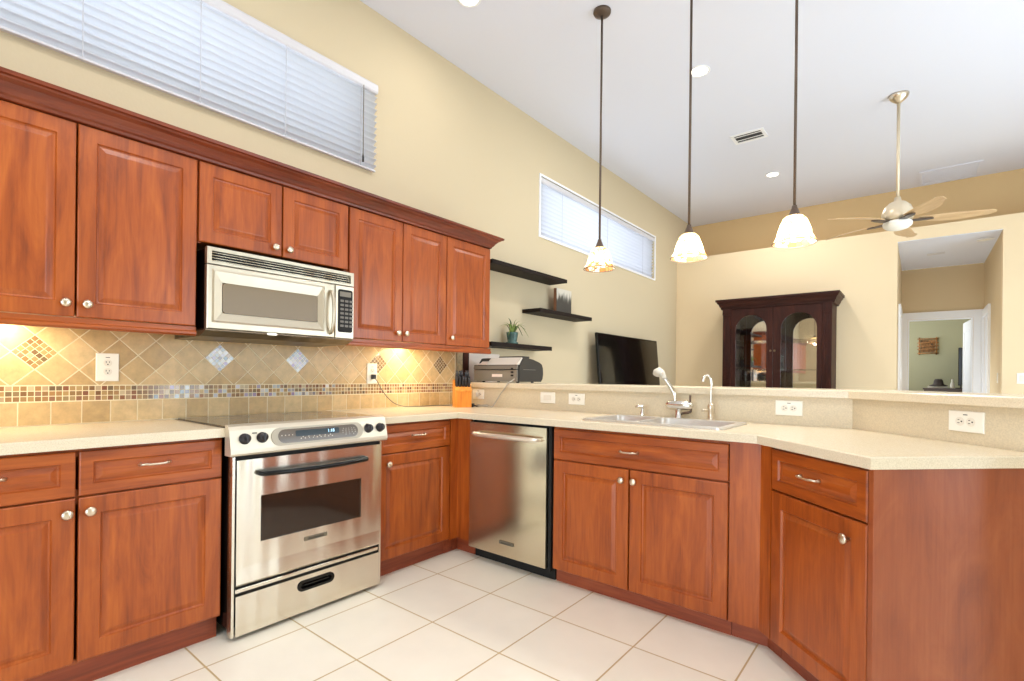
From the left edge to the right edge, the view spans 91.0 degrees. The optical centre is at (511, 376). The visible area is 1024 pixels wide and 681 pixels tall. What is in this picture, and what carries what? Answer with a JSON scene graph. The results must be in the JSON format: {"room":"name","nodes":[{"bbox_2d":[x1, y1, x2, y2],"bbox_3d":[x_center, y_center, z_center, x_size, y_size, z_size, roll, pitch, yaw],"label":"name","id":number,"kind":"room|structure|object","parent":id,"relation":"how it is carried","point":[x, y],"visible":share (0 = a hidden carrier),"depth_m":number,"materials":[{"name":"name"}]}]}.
{"room":"kitchen","nodes":[
{"label":"kitchen","id":0,"kind":"room"},
{"bbox_2d":[0,0,692,427],"bbox_3d":[-0.586,-0.691,4.073,0.150,3.667,11.490,1,0,39],"label":"wall","id":1,"kind":"structure","parent":0,"point":[449,146],"depth_m":4.19,"materials":[{"name":"beige paint"}]},
{"bbox_2d":[0,100,196,335],"bbox_3d":[-1.849,-0.600,2.092,0.370,0.818,0.863,1,0,39],"label":"upper cabinet","id":2,"kind":"object","parent":1,"relation":"attached to","point":[98,228],"visible":1,"depth_m":2.03,"materials":[{"name":"brown wood"}]},
{"bbox_2d":[0,0,377,172],"bbox_3d":[-1.870,-1.710,2.294,0.068,0.596,2.996,1,0,39],"label":"window blind","id":3,"kind":"object","parent":1,"relation":"attached to","point":[212,55],"visible":1,"depth_m":2.69,"materials":[{"name":"grey plastic"}]},
{"bbox_2d":[0,324,454,427],"bbox_3d":[-1.994,-0.001,2.210,0.011,0.428,4.853,1,0,39],"label":"tile backsplash","id":4,"kind":"structure","parent":1,"relation":"attached to","point":[47,374],"depth_m":2.60,"materials":[{"name":"beige tile"}]},
{"bbox_2d":[95,353,118,380],"bbox_3d":[-1.878,-0.041,2.336,0.008,0.129,0.086,1,0,39],"label":"wall outlet","id":5,"kind":"object","parent":4,"relation":"attached to","point":[107,364],"visible":1,"depth_m":2.33,"materials":[{"name":"white plastic"}]},
{"bbox_2d":[103,359,111,366],"bbox_3d":[-1.875,-0.061,2.334,0.003,0.033,0.033,1,0,39],"label":"socket","id":6,"kind":"object","parent":5,"relation":"attached to","point":[106,362],"depth_m":2.33,"materials":[{"name":"beige plastic"}]},
{"bbox_2d":[103,368,111,374],"bbox_3d":[-1.876,-0.021,2.334,0.003,0.033,0.033,1,0,39],"label":"socket","id":7,"kind":"object","parent":5,"relation":"attached to","point":[106,371],"depth_m":2.33,"materials":[{"name":"beige plastic"}]},
{"bbox_2d":[367,363,376,383],"bbox_3d":[-0.954,-0.018,3.460,0.034,0.140,0.080,1,0,39],"label":"wall outlet","id":8,"kind":"object","parent":4,"relation":"attached to","point":[371,367],"visible":1,"depth_m":3.46,"materials":[{"name":"white plastic"}]},
{"bbox_2d":[375,378,443,406],"bbox_3d":[-0.714,0.119,3.721,0.048,0.216,0.714,1,0,43],"label":"cable","id":9,"kind":"object","parent":8,"relation":"hanging from","point":[375,378],"visible":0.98,"depth_m":3.65,"materials":[{"name":"brown plastic"}]},
{"bbox_2d":[196,161,347,271],"bbox_3d":[-1.325,-0.813,2.737,0.370,0.381,0.790,1,0,39],"label":"upper cabinet","id":10,"kind":"object","parent":1,"relation":"attached to","point":[236,211],"visible":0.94,"depth_m":2.59,"materials":[{"name":"brown wood"}]},
{"bbox_2d":[175,246,353,346],"bbox_3d":[-1.294,-0.391,2.716,0.444,0.415,0.778,1,0,39],"label":"microwave","id":11,"kind":"object","parent":10,"relation":"attached to","point":[241,297],"visible":1,"depth_m":2.55,"materials":[{"name":"silver metal"}]},
{"bbox_2d":[175,329,352,346],"bbox_3d":[-1.314,-0.200,2.727,0.394,0.034,0.772,1,0,39],"label":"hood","id":12,"kind":"object","parent":11,"relation":"attached to","point":[254,336],"depth_m":2.62,"materials":[{"name":"silver metal"}]},
{"bbox_2d":[344,207,446,350],"bbox_3d":[-0.830,-0.589,3.353,0.370,0.818,0.785,1,0,39],"label":"upper cabinet","id":13,"kind":"object","parent":1,"relation":"attached to","point":[398,268],"visible":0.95,"depth_m":3.21,"materials":[{"name":"brown wood"}]},
{"bbox_2d":[456,352,468,375],"bbox_3d":[-0.408,-0.074,4.165,0.020,0.240,0.132,1,0,39],"label":"trim","id":14,"kind":"structure","parent":1,"relation":"attached to","point":[462,359],"depth_m":4.16,"materials":[{"name":"stone"}]},
{"bbox_2d":[444,237,490,353],"bbox_3d":[-0.431,-0.585,3.847,0.370,0.818,0.482,1,0,39],"label":"upper cabinet","id":15,"kind":"object","parent":1,"relation":"attached to","point":[467,264],"visible":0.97,"depth_m":3.72,"materials":[{"name":"brown wood"}]},
{"bbox_2d":[489,341,551,350],"bbox_3d":[0.024,-0.266,4.543,0.214,0.038,0.879,1,0,39],"label":"floating shelf","id":16,"kind":"object","parent":1,"relation":"attached to","point":[501,345],"visible":0.84,"depth_m":4.47,"materials":[{"name":"brown wood"}]},
{"bbox_2d":[501,319,526,343],"bbox_3d":[0.021,-0.400,4.512,0.158,0.232,0.356,1,0,39],"label":"potted plant","id":17,"kind":"object","parent":16,"relation":"on","point":[512,335],"visible":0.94,"depth_m":4.49,"materials":[{"name":"green plant"}]},
{"bbox_2d":[490,258,566,284],"bbox_3d":[0.112,-0.948,4.642,0.214,0.036,1.134,1,0,39],"label":"floating shelf","id":18,"kind":"object","parent":1,"relation":"attached to","point":[495,265],"visible":0.88,"depth_m":4.57,"materials":[{"name":"brown wood"}]},
{"bbox_2d":[522,308,591,321],"bbox_3d":[0.477,-0.615,5.098,0.214,0.038,0.951,1,0,39],"label":"floating shelf","id":19,"kind":"object","parent":1,"relation":"attached to","point":[543,312],"visible":1,"depth_m":4.97,"materials":[{"name":"brown wood"}]},
{"bbox_2d":[554,288,570,312],"bbox_3d":[0.521,-0.760,5.175,0.036,0.255,0.275,1,0,39],"label":"picture","id":20,"kind":"object","parent":19,"relation":"on","point":[562,298],"visible":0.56,"depth_m":5.14,"materials":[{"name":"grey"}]},
{"bbox_2d":[538,173,655,280],"bbox_3d":[1.159,-1.691,6.091,0.012,0.631,2.830,1,0,39],"label":"trim","id":21,"kind":"structure","parent":1,"relation":"attached to","point":[540,174],"depth_m":5.60,"materials":[{"name":"white paint"}]},
{"bbox_2d":[541,177,653,277],"bbox_3d":[1.137,-1.691,6.109,0.050,0.586,2.774,1,0,39],"label":"window blind","id":22,"kind":"object","parent":1,"relation":"attached to","point":[568,219],"visible":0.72,"depth_m":5.80,"materials":[{"name":"grey plastic"}]},
{"bbox_2d":[595,332,659,384],"bbox_3d":[1.462,0.009,6.326,0.212,0.998,1.660,1,0,39],"label":"television","id":23,"kind":"object","parent":1,"relation":"attached to","point":[623,360],"visible":0.59,"depth_m":6.17,"materials":[{"name":"black plastic"}]},
{"bbox_3d":[-2.937,-0.612,0.745,0.370,0.818,0.863,1,0,39],"label":"upper cabinet","id":24,"kind":"object","parent":1,"relation":"attached to","visible":0},
{"bbox_2d":[0,66,504,248],"bbox_3d":[-1.705,-1.050,2.227,0.417,0.083,4.727,1,0,39],"label":"crown molding","id":25,"kind":"structure","parent":24,"relation":"attached to","point":[17,88],"depth_m":2.31,"materials":[{"name":"brown wood"}]},
{"bbox_2d":[94,549,805,680],"bbox_3d":[2.857,1.230,3.627,6.100,0.100,15.150,1,0,39],"label":"floor","id":26,"kind":"structure","parent":0,"point":[454,615],"depth_m":2.18,"materials":[{"name":"beige tile"}]},
{"bbox_2d":[0,437,221,680],"bbox_3d":[-1.765,0.693,1.972,0.640,0.874,0.950,1,0,39],"label":"base cabinet","id":27,"kind":"object","parent":26,"relation":"on","point":[110,557],"visible":1,"depth_m":1.86,"materials":[{"name":"brown wood"}]},
{"bbox_2d":[0,419,224,454],"bbox_3d":[-2.372,0.228,1.237,0.648,0.038,2.866,1,0,39],"label":"countertop","id":28,"kind":"structure","parent":27,"relation":"on","point":[45,438],"depth_m":1.95,"materials":[{"name":"beige stone"}]},
{"bbox_2d":[178,411,386,638],"bbox_3d":[-1.170,0.672,2.611,0.712,0.929,0.802,1,0,39],"label":"range","id":29,"kind":"object","parent":26,"relation":"on","point":[301,491],"visible":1,"depth_m":2.36,"materials":[{"name":"silver metal"}]},
{"bbox_2d":[178,411,371,427],"bbox_3d":[-1.182,0.217,2.627,0.595,0.007,0.800,1,0,39],"label":"cooktop","id":30,"kind":"object","parent":29,"relation":"in","point":[290,419],"depth_m":2.50,"materials":[{"name":"black glass"}]},
{"bbox_2d":[380,419,449,575],"bbox_3d":[-0.795,0.703,3.172,0.640,0.874,0.562,1,0,39],"label":"base cabinet","id":31,"kind":"object","parent":26,"relation":"on","point":[415,456],"visible":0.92,"depth_m":2.99,"materials":[{"name":"brown wood"}]},
{"bbox_2d":[443,418,475,553],"bbox_3d":[-0.335,0.708,3.254,0.183,0.874,0.138,1,0,39],"label":"cabinet filler","id":32,"kind":"object","parent":26,"relation":"on","point":[459,445],"visible":0.72,"depth_m":3.24,"materials":[{"name":"brown wood"}]},
{"bbox_2d":[469,420,556,579],"bbox_3d":[0.132,0.717,3.186,0.616,0.868,0.658,1,0,39],"label":"dishwasher","id":33,"kind":"object","parent":26,"relation":"on","point":[511,469],"visible":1,"depth_m":2.95,"materials":[{"name":"silver metal"}]},
{"bbox_2d":[553,427,731,634],"bbox_3d":[0.758,0.720,2.716,0.938,0.874,0.615,1,0,39],"label":"base cabinet","id":34,"kind":"object","parent":26,"relation":"on","point":[642,520],"visible":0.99,"depth_m":2.45,"materials":[{"name":"brown wood"}]},
{"bbox_2d":[334,405,1023,469],"bbox_3d":[0.431,0.259,2.609,3.284,0.038,1.232,1,0,39],"label":"countertop","id":35,"kind":"structure","parent":34,"relation":"on","point":[870,450],"depth_m":2.10,"materials":[{"name":"beige stone"}]},
{"bbox_2d":[452,370,471,406],"bbox_3d":[-0.374,0.093,3.772,0.126,0.274,0.122,1,0,-16],"label":"knife block","id":36,"kind":"object","parent":35,"relation":"on","point":[462,391],"visible":1,"depth_m":3.73,"materials":[{"name":"brown wood"}]},
{"bbox_2d":[635,404,644,415],"bbox_3d":[0.769,0.206,3.024,0.061,0.073,0.033,1,0,5],"label":"soap dispenser","id":37,"kind":"object","parent":35,"relation":"on","point":[642,406],"visible":0.84,"depth_m":3.02,"materials":[{"name":"silver metal"}]},
{"bbox_2d":[582,414,746,429],"bbox_3d":[0.804,0.306,2.687,0.750,0.144,0.445,1,0,39],"label":"sink","id":38,"kind":"object","parent":35,"relation":"in","point":[618,418],"visible":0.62,"depth_m":2.71,"materials":[{"name":"silver metal"}]},
{"bbox_2d":[653,367,693,417],"bbox_3d":[0.929,0.097,2.904,0.226,0.295,0.091,1,0,17],"label":"kitchen faucet","id":39,"kind":"object","parent":35,"relation":"on","point":[678,406],"visible":0.97,"depth_m":2.89,"materials":[{"name":"silver metal"}]},
{"bbox_2d":[701,374,713,419],"bbox_3d":[1.081,0.118,2.771,0.069,0.256,0.040,1,0,-2],"label":"tap","id":40,"kind":"object","parent":35,"relation":"on","point":[710,407],"visible":0.95,"depth_m":2.77,"materials":[{"name":"silver metal"}]},
{"bbox_2d":[728,442,781,658],"bbox_3d":[1.047,0.723,2.146,0.224,0.874,0.123,1,0,39],"label":"cabinet filler","id":41,"kind":"object","parent":26,"relation":"on","point":[750,506],"visible":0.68,"depth_m":2.15,"materials":[{"name":"brown wood"}]},
{"bbox_2d":[715,290,844,388],"bbox_3d":[3.536,0.071,6.722,1.455,2.232,0.513,1,0,39],"label":"china hutch","id":42,"kind":"object","parent":26,"relation":"on","point":[787,340],"visible":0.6,"depth_m":6.72,"materials":[{"name":"brown wood"}]},
{"bbox_2d":[736,369,815,369],"bbox_3d":[3.571,-0.086,6.763,1.241,0.007,0.348,1,0,39],"label":"glass shelf","id":43,"kind":"object","parent":42,"relation":"attached to","point":[736,369],"depth_m":6.66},
{"bbox_2d":[736,312,816,387],"bbox_3d":[3.686,-0.297,6.904,1.243,1.203,0.005,1,0,39],"label":"mirror","id":44,"kind":"object","parent":42,"relation":"on","point":[799,325],"depth_m":6.87,"materials":[{"name":"clear glass"}]},
{"bbox_2d":[736,338,816,342],"bbox_3d":[3.575,-0.476,6.763,1.241,0.007,0.348,1,0,39],"label":"glass shelf","id":45,"kind":"object","parent":42,"relation":"attached to","point":[787,340],"depth_m":6.78,"materials":[{"name":"clear glass"}]},
{"bbox_2d":[770,448,1023,680],"bbox_3d":[1.365,0.727,1.835,0.634,0.874,0.514,1,0,-6],"label":"base cabinet","id":46,"kind":"object","parent":26,"relation":"on","point":[819,517],"depth_m":1.59,"materials":[{"name":"brown wood"}]},
{"bbox_2d":[923,388,961,391],"bbox_3d":[7.366,0.717,8.517,0.650,1.025,0.503,1,0,39],"label":"dresser","id":47,"kind":"object","parent":26,"relation":"on","point":[925,389],"visible":0.12,"depth_m":8.38,"materials":[{"name":"brown wood"}]},
{"bbox_2d":[928,386,947,387],"bbox_3d":[7.228,0.184,8.545,0.260,0.036,0.160,1,0,39],"label":"folded cloth","id":48,"kind":"object","parent":47,"relation":"on","point":[928,386],"visible":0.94,"depth_m":8.48,"materials":[{"name":"beige fabric"}]},
{"bbox_2d":[929,379,947,385],"bbox_3d":[7.230,0.106,8.531,0.250,0.120,0.250,1,0,39],"label":"hat","id":49,"kind":"object","parent":48,"relation":"on","point":[937,382],"visible":0.98,"depth_m":8.48,"materials":[{"name":"brown fabric"}]},
{"bbox_2d":[950,379,954,387],"bbox_3d":[7.310,0.128,8.351,0.068,0.150,0.068,1,0,39],"label":"bottle","id":50,"kind":"object","parent":47,"relation":"on","point":[952,385],"visible":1,"depth_m":8.34,"materials":[{"name":"beige ceramic"}]},
{"bbox_2d":[957,348,962,388],"bbox_3d":[7.527,-0.125,8.410,0.160,0.660,1.000,1,0,43],"label":"television","id":51,"kind":"object","parent":47,"relation":"on","point":[960,350],"visible":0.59,"depth_m":8.05,"materials":[{"name":"black plastic"}]},
{"bbox_2d":[360,0,1023,226],"bbox_3d":[1.748,-2.549,2.203,6.100,0.100,11.490,1,0,39],"label":"ceiling","id":52,"kind":"structure","parent":0,"point":[960,63],"depth_m":4.28,"materials":[{"name":"white paint"}]},
{"bbox_2d":[457,0,480,7],"bbox_3d":[-0.287,-2.517,3.352,0.168,0.008,0.168,1,0,39],"label":"recessed light","id":53,"kind":"object","parent":52,"relation":"in","point":[466,3],"visible":1,"depth_m":3.39,"materials":[{"name":"white paint"}]},
{"bbox_2d":[583,5,614,272],"bbox_3d":[0.611,-1.623,3.461,0.218,1.776,0.218,1,0,39],"label":"pendant light","id":54,"kind":"object","parent":52,"relation":"hanging from","point":[599,259],"visible":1,"depth_m":3.45,"materials":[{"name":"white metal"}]},
{"bbox_2d":[670,0,707,262],"bbox_3d":[1.090,-1.612,3.074,0.218,1.787,0.218,1,0,39],"label":"pendant light","id":55,"kind":"object","parent":52,"relation":"hanging from","point":[689,247],"visible":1,"depth_m":3.07,"materials":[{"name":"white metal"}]},
{"bbox_2d":[692,65,710,77],"bbox_3d":[1.537,-2.497,4.122,0.168,0.008,0.168,1,0,39],"label":"recessed light","id":56,"kind":"object","parent":52,"relation":"in","point":[700,70],"visible":0.89,"depth_m":4.11,"materials":[{"name":"white paint"}]},
{"bbox_2d":[730,127,767,144],"bbox_3d":[2.457,-2.485,5.217,0.315,0.012,0.230,1,0,39],"label":"ceiling vent","id":57,"kind":"object","parent":52,"relation":"in","point":[759,133],"visible":1,"depth_m":5.21,"materials":[{"name":"white metal"}]},
{"bbox_2d":[765,172,779,176],"bbox_3d":[3.205,-2.479,6.187,0.168,0.008,0.168,1,0,39],"label":"recessed light","id":58,"kind":"object","parent":52,"relation":"in","point":[771,174],"visible":1,"depth_m":6.18,"materials":[{"name":"white paint"}]},
{"bbox_2d":[772,0,817,248],"bbox_3d":[1.533,-1.608,2.716,0.218,1.785,0.218,1,0,39],"label":"pendant light","id":59,"kind":"object","parent":52,"relation":"hanging from","point":[795,231],"visible":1,"depth_m":2.71,"materials":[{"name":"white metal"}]},
{"bbox_2d":[826,90,996,239],"bbox_3d":[3.449,-1.883,4.439,1.223,1.194,1.228,1,0,39],"label":"ceiling fan","id":60,"kind":"object","parent":52,"relation":"hanging from","point":[897,216],"visible":1,"depth_m":4.37,"materials":[{"name":"beige metal"}]},
{"bbox_2d":[919,160,982,185],"bbox_3d":[5.304,-2.455,6.105,0.570,0.010,0.530,1,0,39],"label":"ceiling vent","id":61,"kind":"object","parent":52,"relation":"in","point":[971,169],"visible":1,"depth_m":6.09,"materials":[{"name":"white metal"}]},
{"bbox_2d":[471,387,1023,451],"bbox_3d":[0.914,0.629,2.975,0.676,1.060,3.570,1,0,-39],"label":"wall","id":62,"kind":"structure","parent":0,"point":[1004,426],"depth_m":2.52,"materials":[{"name":"stone"}]},
{"bbox_2d":[473,389,483,398],"bbox_3d":[-0.273,0.141,3.951,0.118,0.075,0.034,1,0,39],"label":"wall outlet","id":63,"kind":"object","parent":62,"relation":"attached to","point":[477,393],"visible":1,"depth_m":3.95,"materials":[{"name":"white plastic"}]},
{"bbox_2d":[540,392,554,403],"bbox_3d":[0.250,0.151,3.544,0.124,0.078,0.009,1,0,39],"label":"light switch","id":64,"kind":"object","parent":62,"relation":"attached to","point":[545,397],"visible":1,"depth_m":3.54,"materials":[{"name":"white plastic"}]},
{"bbox_2d":[569,393,584,404],"bbox_3d":[0.435,0.155,3.395,0.124,0.076,0.008,1,0,39],"label":"wall outlet","id":65,"kind":"object","parent":62,"relation":"attached to","point":[574,398],"visible":1,"depth_m":3.39,"materials":[{"name":"white plastic"}]},
{"bbox_2d":[471,382,1023,407],"bbox_3d":[1.064,0.081,3.005,1.012,0.038,3.813,1,0,-39],"label":"bar","id":66,"kind":"object","parent":62,"relation":"on","point":[957,398],"visible":0.9,"depth_m":2.52,"materials":[{"name":"beige stone"}]},
{"bbox_2d":[469,353,499,381],"bbox_3d":[-0.240,-0.075,4.386,0.003,0.245,0.400,1,0,39],"label":"paper sheet","id":67,"kind":"object","parent":66,"relation":"on","point":[474,358],"visible":0.24,"depth_m":4.29,"materials":[{"name":"beige"}]},
{"bbox_2d":[490,379,514,406],"bbox_3d":[-0.071,0.125,3.755,0.182,0.218,0.061,1,0,2],"label":"cable","id":68,"kind":"object","parent":66,"relation":"hanging from","point":[513,379],"visible":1,"depth_m":3.75,"materials":[{"name":"beige plastic"}]},
{"bbox_2d":[474,356,542,382],"bbox_3d":[-0.032,-0.053,4.047,0.454,0.206,0.345,1,0,39],"label":"printer","id":69,"kind":"object","parent":66,"relation":"on","point":[506,368],"visible":0.97,"depth_m":3.92,"materials":[{"name":"grey plastic"}]},
{"bbox_2d":[474,370,517,381],"bbox_3d":[-0.130,-0.006,3.938,0.440,0.090,0.022,1,0,39],"label":"tray","id":70,"kind":"object","parent":69,"relation":"on","point":[479,375],"depth_m":3.92,"materials":[{"name":"grey metal"}]},
{"bbox_2d":[775,400,802,415],"bbox_3d":[1.427,0.165,2.593,0.126,0.078,0.008,1,0,39],"label":"wall outlet","id":71,"kind":"object","parent":62,"relation":"attached to","point":[782,407],"visible":1,"depth_m":2.59,"materials":[{"name":"white plastic"}]},
{"bbox_2d":[781,405,787,410],"bbox_3d":[1.410,0.164,2.604,0.033,0.033,0.003,1,0,39],"label":"socket","id":72,"kind":"object","parent":71,"relation":"attached to","point":[783,407],"depth_m":2.60,"materials":[{"name":"beige plastic"}]},
{"bbox_2d":[790,405,796,411],"bbox_3d":[1.441,0.165,2.579,0.033,0.033,0.003,1,0,39],"label":"socket","id":73,"kind":"object","parent":71,"relation":"attached to","point":[793,408],"depth_m":2.58,"materials":[{"name":"beige plastic"}]},
{"bbox_2d":[949,410,984,433],"bbox_3d":[1.695,0.170,1.880,0.008,0.078,0.132,1,0,-6],"label":"wall outlet","id":74,"kind":"object","parent":62,"relation":"attached to","point":[962,421],"visible":1,"depth_m":1.87,"materials":[{"name":"white plastic"}]},
{"bbox_2d":[955,417,963,425],"bbox_3d":[1.690,0.170,1.899,0.003,0.033,0.033,1,0,-6],"label":"socket","id":75,"kind":"object","parent":74,"relation":"attached to","point":[959,421],"depth_m":1.90,"materials":[{"name":"beige plastic"}]},
{"bbox_2d":[966,418,974,426],"bbox_3d":[1.695,0.170,1.860,0.003,0.033,0.033,1,0,-6],"label":"socket","id":76,"kind":"object","parent":74,"relation":"attached to","point":[970,422],"depth_m":1.86,"materials":[{"name":"beige plastic"}]},
{"bbox_2d":[676,212,1023,393],"bbox_3d":[4.854,-0.291,6.077,5.800,2.985,0.130,1,0,39],"label":"wall","id":77,"kind":"structure","parent":0,"point":[864,268],"depth_m":6.45,"materials":[{"name":"beige paint"}]},
{"bbox_2d":[1017,373,1023,383],"bbox_3d":[5.518,0.024,5.447,0.075,0.118,0.009,1,0,39],"label":"light switch","id":78,"kind":"object","parent":77,"relation":"attached to","point":[1020,376],"visible":1,"depth_m":5.45,"materials":[{"name":"white plastic"}]},
{"bbox_2d":[693,168,1023,255],"bbox_3d":[5.306,-2.057,6.614,5.800,0.807,0.150,1,0,39],"label":"wall","id":79,"kind":"structure","parent":0,"point":[1003,192],"depth_m":6.88,"materials":[{"name":"brown paint"}]},
{"bbox_2d":[896,248,901,389],"bbox_3d":[5.311,-0.223,7.010,0.130,2.860,1.898,1,0,39],"label":"wall","id":80,"kind":"structure","parent":0,"point":[899,292],"depth_m":6.54,"materials":[{"name":"beige paint"}]},
{"bbox_2d":[898,304,902,389],"bbox_3d":[5.343,0.132,6.931,0.025,2.150,0.900,1,0,39],"label":"trim","id":81,"kind":"structure","parent":80,"relation":"attached to","point":[900,312],"depth_m":6.59,"materials":[{"name":"white paint"}]},
{"bbox_2d":[909,319,970,390],"bbox_3d":[7.786,-0.066,9.073,2.600,2.600,0.100,1,0,39],"label":"wall","id":82,"kind":"structure","parent":0,"point":[924,369],"depth_m":9.11,"materials":[{"name":"green paint"}]},
{"bbox_2d":[917,337,938,354],"bbox_3d":[7.574,-0.549,9.162,0.300,0.320,0.031,1,0,39],"label":"wall art","id":83,"kind":"object","parent":82,"relation":"attached to","point":[926,345],"visible":1,"depth_m":9.16,"materials":[{"name":"brown wood"}]},
{"bbox_2d":[902,263,984,371],"bbox_3d":[6.359,-0.197,7.468,1.185,2.830,0.130,1,0,39],"label":"wall","id":84,"kind":"structure","parent":0,"point":[957,287],"depth_m":7.40,"materials":[{"name":"beige paint"}]},
{"bbox_2d":[902,309,986,392],"bbox_3d":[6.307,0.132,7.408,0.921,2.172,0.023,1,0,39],"label":"trim","id":85,"kind":"structure","parent":84,"relation":"attached to","point":[976,313],"depth_m":7.26,"materials":[{"name":"white paint"}]},
{"bbox_2d":[962,320,970,392],"bbox_3d":[6.907,0.198,7.580,0.099,2.045,0.700,1,0,35],"label":"door","id":86,"kind":"structure","parent":84,"relation":"in","point":[966,377],"depth_m":7.60,"materials":[{"name":"white paint"}]},
{"bbox_2d":[898,229,1002,270],"bbox_3d":[5.696,-1.621,6.628,0.924,0.004,2.026,1,0,39],"label":"ceiling","id":87,"kind":"structure","parent":0,"point":[960,249],"depth_m":6.48,"materials":[{"name":"white paint"}]},
{"bbox_2d":[927,252,944,255],"bbox_3d":[5.594,-1.616,6.641,0.180,0.008,0.100,1,0,39],"label":"ceiling vent","id":88,"kind":"object","parent":87,"relation":"in","point":[938,252],"visible":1,"depth_m":6.61,"materials":[{"name":"white"}]},
{"bbox_2d":[976,237,994,241],"bbox_3d":[5.593,-1.613,5.948,0.164,0.014,0.164,1,0,39],"label":"recessed light","id":89,"kind":"object","parent":87,"relation":"in","point":[988,238],"visible":1,"depth_m":5.94,"materials":[{"name":"white paint"}]},
{"bbox_2d":[984,232,1001,393],"bbox_3d":[6.132,-0.214,6.347,0.130,2.860,1.898,1,0,39],"label":"wall","id":90,"kind":"structure","parent":0,"point":[992,266],"depth_m":6.11,"materials":[{"name":"beige paint"}]},
{"bbox_2d":[981,303,990,392],"bbox_3d":[6.383,0.143,6.787,0.025,2.150,0.842,1,0,39],"label":"trim","id":91,"kind":"structure","parent":90,"relation":"attached to","point":[987,310],"depth_m":6.53,"materials":[{"name":"white paint"}]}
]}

